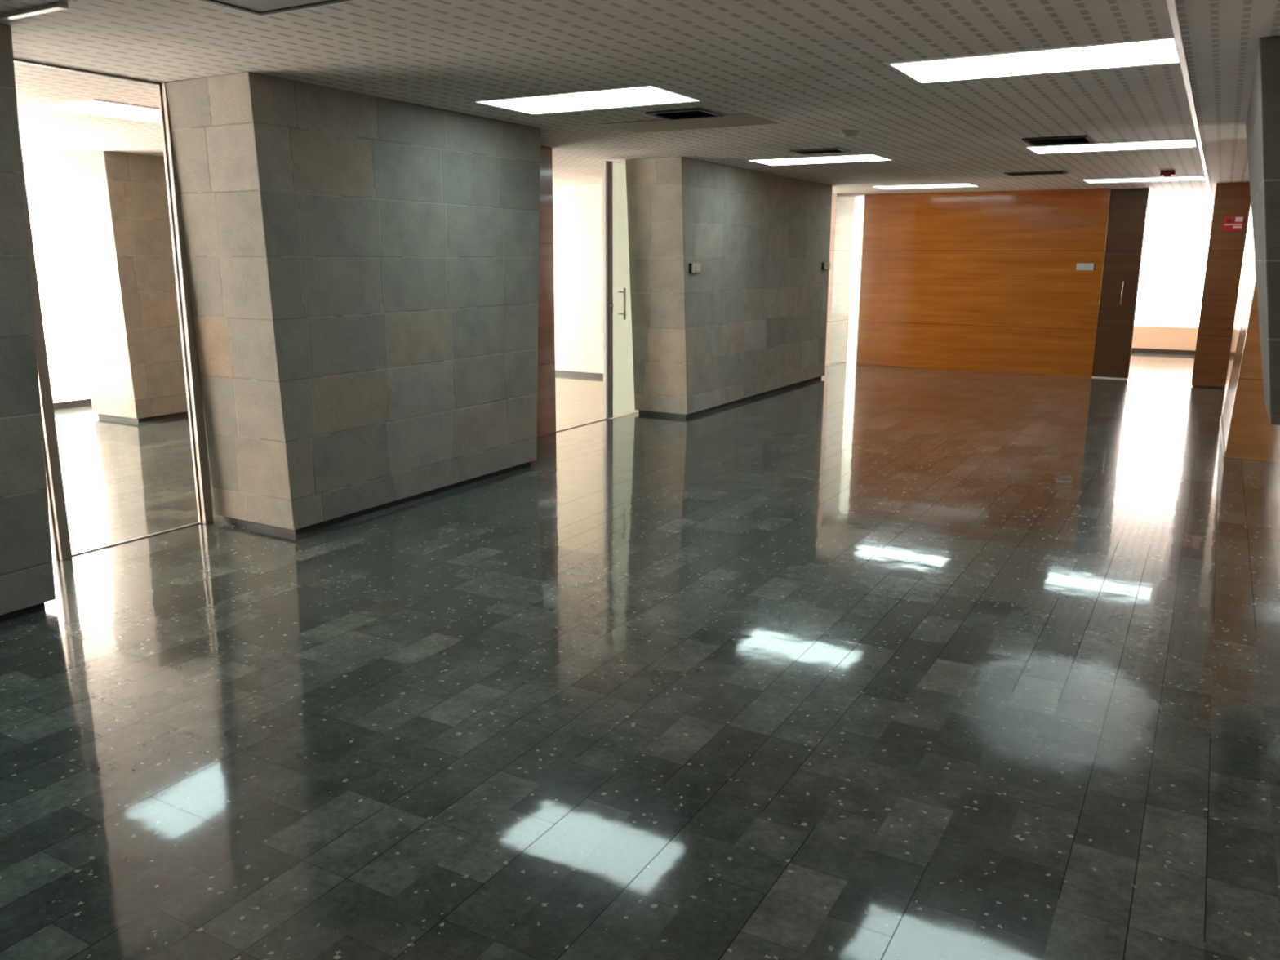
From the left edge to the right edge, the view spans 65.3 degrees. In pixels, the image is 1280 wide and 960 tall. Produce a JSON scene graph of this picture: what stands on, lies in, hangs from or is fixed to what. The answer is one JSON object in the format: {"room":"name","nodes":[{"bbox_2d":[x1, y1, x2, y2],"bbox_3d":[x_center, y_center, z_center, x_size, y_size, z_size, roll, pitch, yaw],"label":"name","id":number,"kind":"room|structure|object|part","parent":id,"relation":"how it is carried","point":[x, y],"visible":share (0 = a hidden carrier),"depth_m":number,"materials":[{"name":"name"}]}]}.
{"room":"lobby","nodes":[
{"label":"lobby","id":0,"kind":"room"},
{"bbox_2d":[537,146,555,437],"bbox_3d":[-1.690,-1.357,7.583,0.110,2.540,3.490,7,14,29],"label":"wall","id":1,"kind":"structure","parent":0,"point":[546,393],"depth_m":8.95,"materials":[{"name":"brown wood"}]},
{"bbox_2d":[555,418,607,432],"bbox_3d":[-0.574,-0.532,9.730,0.020,0.006,0.940,7,14,29],"label":"trim","id":2,"kind":"structure","parent":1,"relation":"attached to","point":[603,419],"depth_m":9.73,"materials":[{"name":"grey metal"}]},
{"bbox_2d":[552,184,603,373],"bbox_3d":[-1.181,-2.750,13.854,5.340,2.540,0.150,7,14,29],"label":"window","id":3,"kind":"structure","parent":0,"point":[577,210],"depth_m":13.56,"materials":[{"name":"glass"}]},
{"bbox_2d":[53,398,91,409],"bbox_3d":[-6.890,-0.530,9.445,0.025,0.070,13.780,7,14,29],"label":"baseboard","id":4,"kind":"structure","parent":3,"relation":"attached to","point":[82,402],"depth_m":10.75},
{"bbox_2d":[555,369,603,377],"bbox_3d":[-1.184,-1.517,14.030,5.240,0.055,0.015,7,14,29],"label":"baseboard","id":5,"kind":"structure","parent":3,"relation":"attached to","point":[558,372],"depth_m":13.83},
{"bbox_2d":[0,351,1279,959],"bbox_3d":[1.134,-0.472,9.787,14.200,0.120,22.700,7,14,29],"label":"floor","id":6,"kind":"structure","parent":0,"point":[855,661],"depth_m":3.75,"materials":[{"name":"tile"}]},
{"bbox_2d":[0,23,55,622],"bbox_3d":[-4.002,-0.304,2.805,0.670,2.540,4.300,7,14,29],"label":"stone pillar","id":7,"kind":"structure","parent":6,"relation":"on","point":[27,583],"depth_m":4.38,"materials":[{"name":"grey stone"}]},
{"bbox_2d":[18,129,72,560],"bbox_3d":[-3.109,-0.815,5.119,0.070,2.540,0.056,7,14,29],"label":"trim","id":8,"kind":"structure","parent":6,"relation":"on","point":[55,493],"depth_m":5.22,"materials":[{"name":"metal"}]},
{"bbox_2d":[57,151,188,422],"bbox_3d":[-4.608,-2.071,10.731,0.720,2.540,2.600,7,14,29],"label":"stone pillar","id":9,"kind":"structure","parent":6,"relation":"on","point":[116,203],"depth_m":9.68,"materials":[{"name":"beige stone"}]},
{"bbox_2d":[71,522,199,556],"bbox_3d":[-2.907,0.340,5.768,0.020,0.006,0.820,7,14,29],"label":"trim","id":10,"kind":"structure","parent":6,"relation":"on","point":[195,523],"depth_m":5.75,"materials":[{"name":"grey metal"}]},
{"bbox_2d":[165,71,540,534],"bbox_3d":[-1.698,-1.175,6.767,0.695,2.540,2.630,7,14,29],"label":"wall","id":11,"kind":"structure","parent":6,"relation":"on","point":[363,269],"depth_m":6.03,"materials":[{"name":"grey stone"}]},
{"bbox_2d":[157,82,213,524],"bbox_3d":[-2.658,-0.976,5.851,0.070,2.540,0.056,7,14,29],"label":"trim","id":12,"kind":"structure","parent":11,"relation":"attached to","point":[190,357],"depth_m":5.86,"materials":[{"name":"metal"}]},
{"bbox_2d":[625,156,832,417],"bbox_3d":[1.196,-2.269,11.738,0.620,2.540,4.340,7,14,29],"label":"wall","id":13,"kind":"structure","parent":6,"relation":"on","point":[752,323],"depth_m":10.56,"materials":[{"name":"grey stone"}]},
{"bbox_2d":[688,262,700,273],"bbox_3d":[0.546,-2.105,9.931,0.042,0.100,0.200,7,14,29],"label":"switch box","id":14,"kind":"object","parent":13,"relation":"attached to","point":[695,268],"visible":1,"depth_m":9.90,"materials":[{"name":"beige plastic"}]},
{"bbox_3d":[0.558,-2.109,9.930,0.011,0.092,0.188,7,14,29],"label":"plate","id":15,"kind":"part","parent":14,"relation":"part of","materials":[{"name":"beige plastic"}]},
{"bbox_2d":[822,262,830,270],"bbox_3d":[2.461,-2.830,13.203,0.042,0.100,0.230,7,14,29],"label":"switch box","id":16,"kind":"object","parent":13,"relation":"attached to","point":[825,265],"visible":1,"depth_m":13.16,"materials":[{"name":"black plastic"}]},
{"bbox_2d":[1191,182,1250,388],"bbox_3d":[7.484,-2.434,12.610,0.640,2.540,0.220,7,14,29],"label":"wood column","id":17,"kind":"structure","parent":6,"relation":"on","point":[1225,252],"depth_m":12.58,"materials":[{"name":"brown wood"}]},
{"bbox_2d":[1222,216,1244,230],"bbox_3d":[7.360,-3.183,12.379,0.210,0.170,0.009,7,14,29],"label":"sign","id":18,"kind":"object","parent":17,"relation":"attached to","point":[1230,223],"visible":1,"depth_m":12.38,"materials":[{"name":"plastic"}]},
{"bbox_2d":[1224,217,1243,227],"bbox_3d":[7.359,-3.192,12.375,0.190,0.131,0.002,7,14,29],"label":"print","id":19,"kind":"object","parent":18,"relation":"attached to","point":[1229,222],"depth_m":12.37},
{"bbox_2d":[0,0,1279,204],"bbox_3d":[1.146,-3.069,9.209,14.200,0.120,22.700,7,14,29],"label":"ceiling","id":20,"kind":"structure","parent":0,"point":[815,69],"depth_m":5.19,"materials":[{"name":"metal"}]},
{"bbox_2d":[0,2,68,21],"bbox_3d":[-2.395,-1.838,3.921,0.440,0.016,0.040,7,14,29],"label":"recessed light","id":21,"kind":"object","parent":20,"relation":"attached to","point":[55,6],"depth_m":3.90,"materials":[{"name":"white plastic"}]},
{"bbox_2d":[22,160,90,403],"bbox_3d":[-6.955,-1.753,9.197,0.060,2.505,13.650,7,14,29],"label":"window","id":22,"kind":"structure","parent":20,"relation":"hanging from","point":[68,377],"depth_m":10.55,"materials":[{"name":"white glass"}]},
{"bbox_2d":[13,58,160,84],"bbox_3d":[-3.002,-2.086,5.013,0.025,0.012,1.300,7,14,29],"label":"trim","id":23,"kind":"structure","parent":20,"relation":"attached to","point":[15,60],"depth_m":5.19,"materials":[{"name":"grey metal"}]},
{"bbox_2d":[31,98,160,124],"bbox_3d":[-3.330,-2.499,6.847,0.660,0.006,1.290,7,14,29],"label":"recessed light","id":24,"kind":"object","parent":20,"relation":"in","point":[92,106],"visible":0.51,"depth_m":6.56,"materials":[{"name":"white plastic"}]},
{"bbox_2d":[200,0,352,15],"bbox_3d":[-1.384,-1.779,3.662,0.500,0.010,0.400,7,14,29],"label":"ceiling hatch","id":25,"kind":"object","parent":20,"relation":"attached to","point":[260,7],"visible":1,"depth_m":3.80,"materials":[{"name":"black metal"}]},
{"bbox_3d":[-1.384,-1.781,3.661,0.448,0.005,0.348,7,14,29],"label":"hatch panel","id":26,"kind":"part","parent":25,"relation":"part of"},
{"bbox_2d":[469,84,705,115],"bbox_3d":[-0.326,-2.323,6.119,1.290,0.006,0.660,7,14,29],"label":"recessed light","id":27,"kind":"object","parent":20,"relation":"in","point":[648,95],"visible":1,"depth_m":6.09,"materials":[{"name":"white plastic"}]},
{"bbox_2d":[645,107,723,119],"bbox_3d":[0.297,-2.431,6.633,0.400,0.014,0.350,7,14,29],"label":"ceiling vent","id":28,"kind":"object","parent":20,"relation":"in","point":[695,113],"visible":1,"depth_m":6.62,"materials":[{"name":"black plastic"}]},
{"bbox_2d":[598,113,777,133],"bbox_3d":[0.342,-2.549,7.141,1.160,0.004,0.560,7,14,29],"label":"ceiling panel","id":29,"kind":"object","parent":20,"relation":"attached to","point":[740,119],"visible":0.97,"depth_m":7.12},
{"bbox_2d":[744,153,894,165],"bbox_3d":[1.747,-3.115,9.720,1.290,0.006,0.660,7,14,29],"label":"recessed light","id":30,"kind":"object","parent":20,"relation":"in","point":[871,157],"visible":1,"depth_m":9.68,"materials":[{"name":"white plastic"}]},
{"bbox_2d":[790,147,850,155],"bbox_3d":[1.605,-2.924,8.878,0.450,0.014,0.300,7,14,29],"label":"ceiling vent","id":31,"kind":"object","parent":20,"relation":"in","point":[828,150],"visible":1,"depth_m":8.84,"materials":[{"name":"black plastic"}]},
{"bbox_2d":[839,129,859,137],"bbox_3d":[1.582,-2.608,7.534,0.150,0.048,0.150,7,14,29],"label":"smoke detector","id":32,"kind":"object","parent":20,"relation":"attached to","point":[846,133],"visible":1,"depth_m":7.49,"materials":[{"name":"white plastic"}]},
{"bbox_2d":[869,182,980,189],"bbox_3d":[3.756,-3.870,13.154,1.290,0.006,0.660,7,14,29],"label":"recessed light","id":33,"kind":"object","parent":20,"relation":"in","point":[957,184],"visible":1,"depth_m":13.15,"materials":[{"name":"white plastic"}]},
{"bbox_2d":[883,35,1179,84],"bbox_3d":[1.919,-2.035,4.869,1.290,0.006,0.660,7,14,29],"label":"recessed light","id":34,"kind":"object","parent":20,"relation":"in","point":[1156,51],"visible":0.86,"depth_m":4.84,"materials":[{"name":"white plastic"}]},
{"bbox_2d":[1004,170,1067,175],"bbox_3d":[4.374,-3.389,11.024,0.620,0.014,0.300,7,14,29],"label":"ceiling vent","id":35,"kind":"object","parent":20,"relation":"in","point":[1046,172],"visible":1,"depth_m":11.00,"materials":[{"name":"black plastic"}]},
{"bbox_2d":[1022,134,1094,146],"bbox_3d":[3.361,-2.724,8.013,0.480,0.014,0.500,7,14,29],"label":"ceiling vent","id":36,"kind":"object","parent":20,"relation":"in","point":[1083,139],"visible":1,"depth_m":7.99,"materials":[{"name":"black plastic"}]},
{"bbox_2d":[1022,138,1196,154],"bbox_3d":[3.987,-2.828,8.473,1.290,0.006,0.660,7,14,29],"label":"recessed light","id":37,"kind":"object","parent":20,"relation":"in","point":[1180,143],"visible":1,"depth_m":8.44,"materials":[{"name":"white plastic"}]},
{"bbox_2d":[1080,175,1204,183],"bbox_3d":[5.996,-3.583,11.907,1.290,0.006,0.660,7,14,29],"label":"recessed light","id":38,"kind":"object","parent":20,"relation":"in","point":[1190,177],"visible":1,"depth_m":11.88,"materials":[{"name":"white plastic"}]},
{"bbox_2d":[1160,170,1175,177],"bbox_3d":[5.684,-3.296,10.749,0.140,0.065,0.100,7,14,29],"label":"alarm box","id":39,"kind":"object","parent":20,"relation":"attached to","point":[1163,173],"visible":1,"depth_m":10.71,"materials":[{"name":"red plastic"}]},
{"bbox_2d":[1134,204,1213,326],"bbox_3d":[5.546,-4.196,19.406,10.930,2.060,0.060,7,14,29],"label":"window","id":40,"kind":"structure","parent":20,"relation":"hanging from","point":[1176,237],"depth_m":17.33,"materials":[{"name":"white glass"}]},
{"bbox_2d":[1165,0,1213,204],"bbox_3d":[4.130,-2.583,7.393,0.030,0.012,22.000,7,14,29],"label":"trim","id":41,"kind":"structure","parent":20,"relation":"attached to","point":[1171,4],"depth_m":5.04,"materials":[{"name":"white metal"}]},
{"bbox_2d":[1245,35,1279,425],"bbox_3d":[3.640,-1.371,5.751,0.402,1.670,3.217,7,14,29],"label":"wall panel","id":42,"kind":"object","parent":20,"relation":"hanging from","point":[1263,118],"visible":1,"depth_m":4.47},
{"bbox_2d":[825,193,855,365],"bbox_3d":[3.026,-3.088,15.457,0.220,2.540,0.870,7,14,29],"label":"wall","id":43,"kind":"structure","parent":0,"point":[842,206],"depth_m":15.29,"materials":[{"name":"beige paint"}]},
{"bbox_2d":[846,198,864,360],"bbox_3d":[3.742,-3.084,15.497,0.975,2.498,0.025,7,14,29],"label":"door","id":44,"kind":"structure","parent":43,"relation":"in","point":[859,203],"depth_m":15.68,"materials":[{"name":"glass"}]},
{"bbox_2d":[856,187,1111,377],"bbox_3d":[4.870,-2.870,14.515,3.380,2.540,0.120,7,14,29],"label":"wall","id":45,"kind":"structure","parent":0,"point":[990,281],"depth_m":14.40,"materials":[{"name":"orange wood"}]},
{"bbox_2d":[1075,263,1095,270],"bbox_3d":[6.117,-2.925,13.692,0.240,0.092,0.016,7,14,29],"label":"door sign","id":46,"kind":"object","parent":45,"relation":"attached to","point":[1079,266],"visible":1,"depth_m":13.69,"materials":[{"name":"silver metal"}]},
{"bbox_2d":[1092,187,1149,379],"bbox_3d":[6.516,-2.646,13.555,0.453,2.535,0.140,7,14,29],"label":"door","id":47,"kind":"structure","parent":45,"relation":"in","point":[1127,212],"depth_m":13.53,"materials":[{"name":"brown wood"}]},
{"bbox_3d":[6.508,-1.415,13.824,0.453,0.014,0.050,7,14,29],"label":"metal sill","id":48,"kind":"part","parent":47,"relation":"part of","materials":[{"name":"silver metal"}]},
{"bbox_3d":[6.530,-2.534,13.521,0.020,0.310,0.057,7,14,29],"label":"handle","id":49,"kind":"part","parent":47,"relation":"part of","materials":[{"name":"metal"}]},
{"bbox_2d":[1131,324,1198,350],"bbox_3d":[5.530,-2.995,19.727,11.060,0.405,0.220,7,14,29],"label":"wall","id":50,"kind":"structure","parent":0,"point":[1144,336],"depth_m":17.54,"materials":[{"name":"beige paint"}]},
{"bbox_2d":[1131,347,1195,354],"bbox_3d":[5.470,-2.750,19.674,11.060,0.070,0.020,7,14,29],"label":"baseboard","id":51,"kind":"structure","parent":50,"relation":"attached to","point":[1133,349],"depth_m":17.58,"materials":[{"name":"grey"}]},
{"bbox_2d":[1221,203,1270,461],"bbox_3d":[5.604,-1.615,8.890,0.465,2.540,2.280,7,14,29],"label":"wall","id":52,"kind":"structure","parent":0,"point":[1246,421],"depth_m":8.19,"materials":[{"name":"brown wood"}]},
{"bbox_2d":[1220,415,1225,457],"bbox_3d":[5.412,-0.424,9.264,0.020,0.050,2.260,7,14,28],"label":"baseboard","id":53,"kind":"structure","parent":52,"relation":"attached to","point":[1221,423],"depth_m":9.09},
{"bbox_2d":[1262,423,1279,581],"bbox_3d":[2.038,-0.219,2.545,0.170,2.540,10.820,7,14,29],"label":"wall","id":54,"kind":"structure","parent":0,"point":[1271,474],"depth_m":6.33,"materials":[{"name":"brown wood"}]},
{"bbox_3d":[1.016,-2.371,12.193,0.125,2.540,3.470,7,14,29],"label":"wall","id":55,"kind":"structure","parent":0,"visible":0},
{"bbox_2d":[602,160,637,418],"bbox_3d":[-0.064,-1.935,10.270,0.126,2.504,1.005,7,14,29],"label":"door","id":56,"kind":"structure","parent":55,"relation":"in","point":[618,364],"depth_m":10.02,"materials":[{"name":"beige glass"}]},
{"bbox_3d":[-0.343,-1.850,9.881,0.038,2.504,0.038,7,14,29],"label":"strike post","id":57,"kind":"part","parent":56,"relation":"part of","materials":[{"name":"white metal"}]},
{"bbox_3d":[-0.181,-1.774,10.052,0.081,0.315,0.022,7,14,29],"label":"handle","id":58,"kind":"part","parent":56,"relation":"part of","materials":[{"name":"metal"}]}
]}

